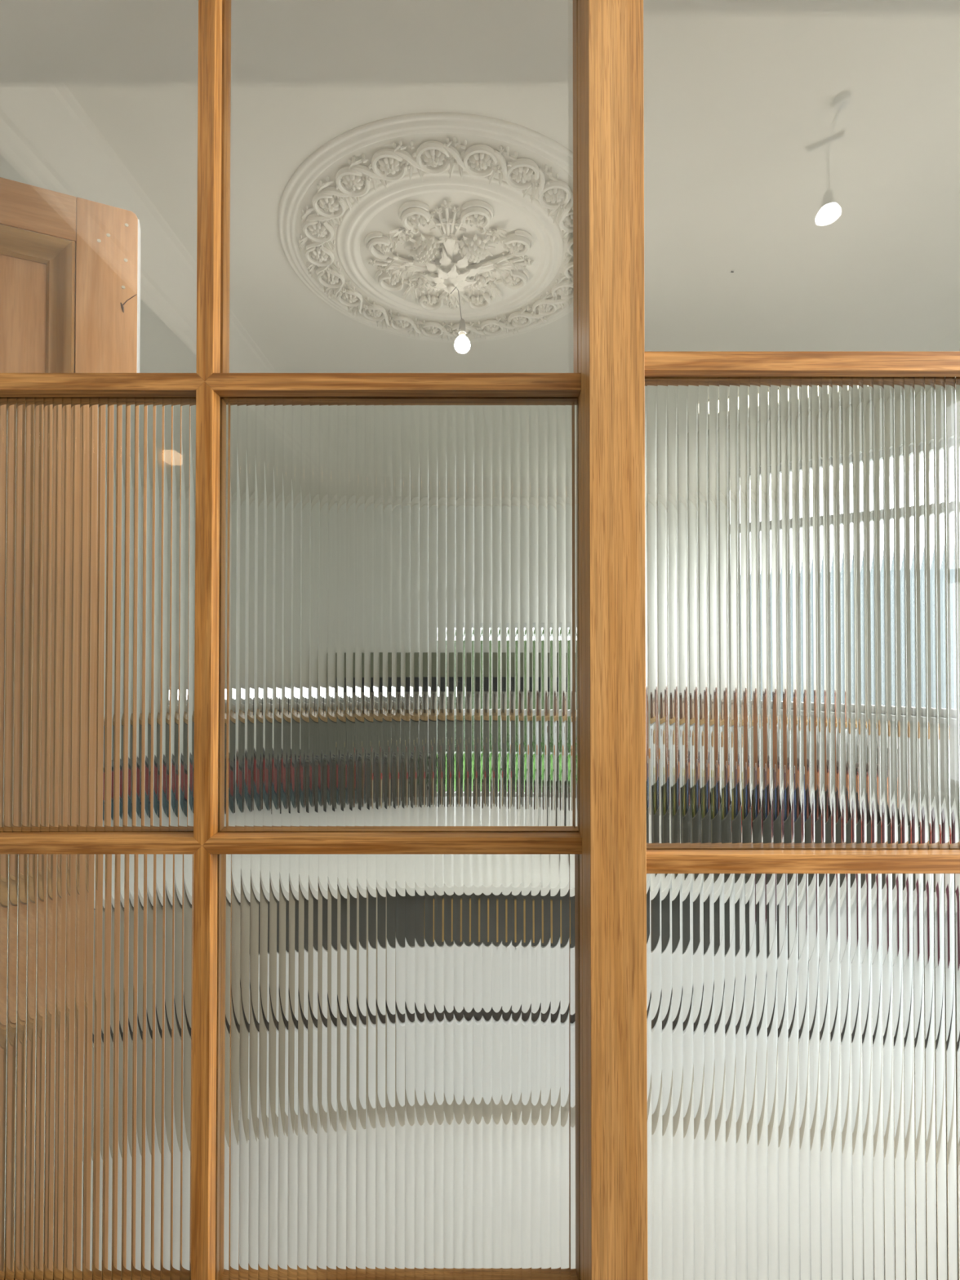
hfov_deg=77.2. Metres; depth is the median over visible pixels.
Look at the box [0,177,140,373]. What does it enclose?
pine door
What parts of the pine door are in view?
door panel, panel moulding, rail, panel moulding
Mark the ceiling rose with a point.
(384, 220)
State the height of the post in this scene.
2.640 m
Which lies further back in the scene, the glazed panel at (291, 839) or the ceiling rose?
the ceiling rose
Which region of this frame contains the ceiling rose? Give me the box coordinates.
[277,112,573,342]
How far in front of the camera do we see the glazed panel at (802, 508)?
0.81 m
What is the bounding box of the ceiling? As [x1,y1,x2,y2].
[0,0,959,373]
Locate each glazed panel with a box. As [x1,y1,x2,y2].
[0,0,582,1279]
[644,351,959,1279]
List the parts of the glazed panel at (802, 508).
reeded pane, rail, reeded pane, rail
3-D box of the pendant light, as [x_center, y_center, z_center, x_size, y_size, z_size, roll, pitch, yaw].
[-0.074,-1.223,2.310,0.079,0.234,0.062,1,-1,-42]
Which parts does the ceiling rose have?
moulding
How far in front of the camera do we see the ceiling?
1.78 m
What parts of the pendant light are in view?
cord, bulb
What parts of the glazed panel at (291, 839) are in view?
reeded pane, reeded pane, rail, rail, rail, rail, reeded pane, reeded pane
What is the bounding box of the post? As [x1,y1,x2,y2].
[573,0,647,1279]

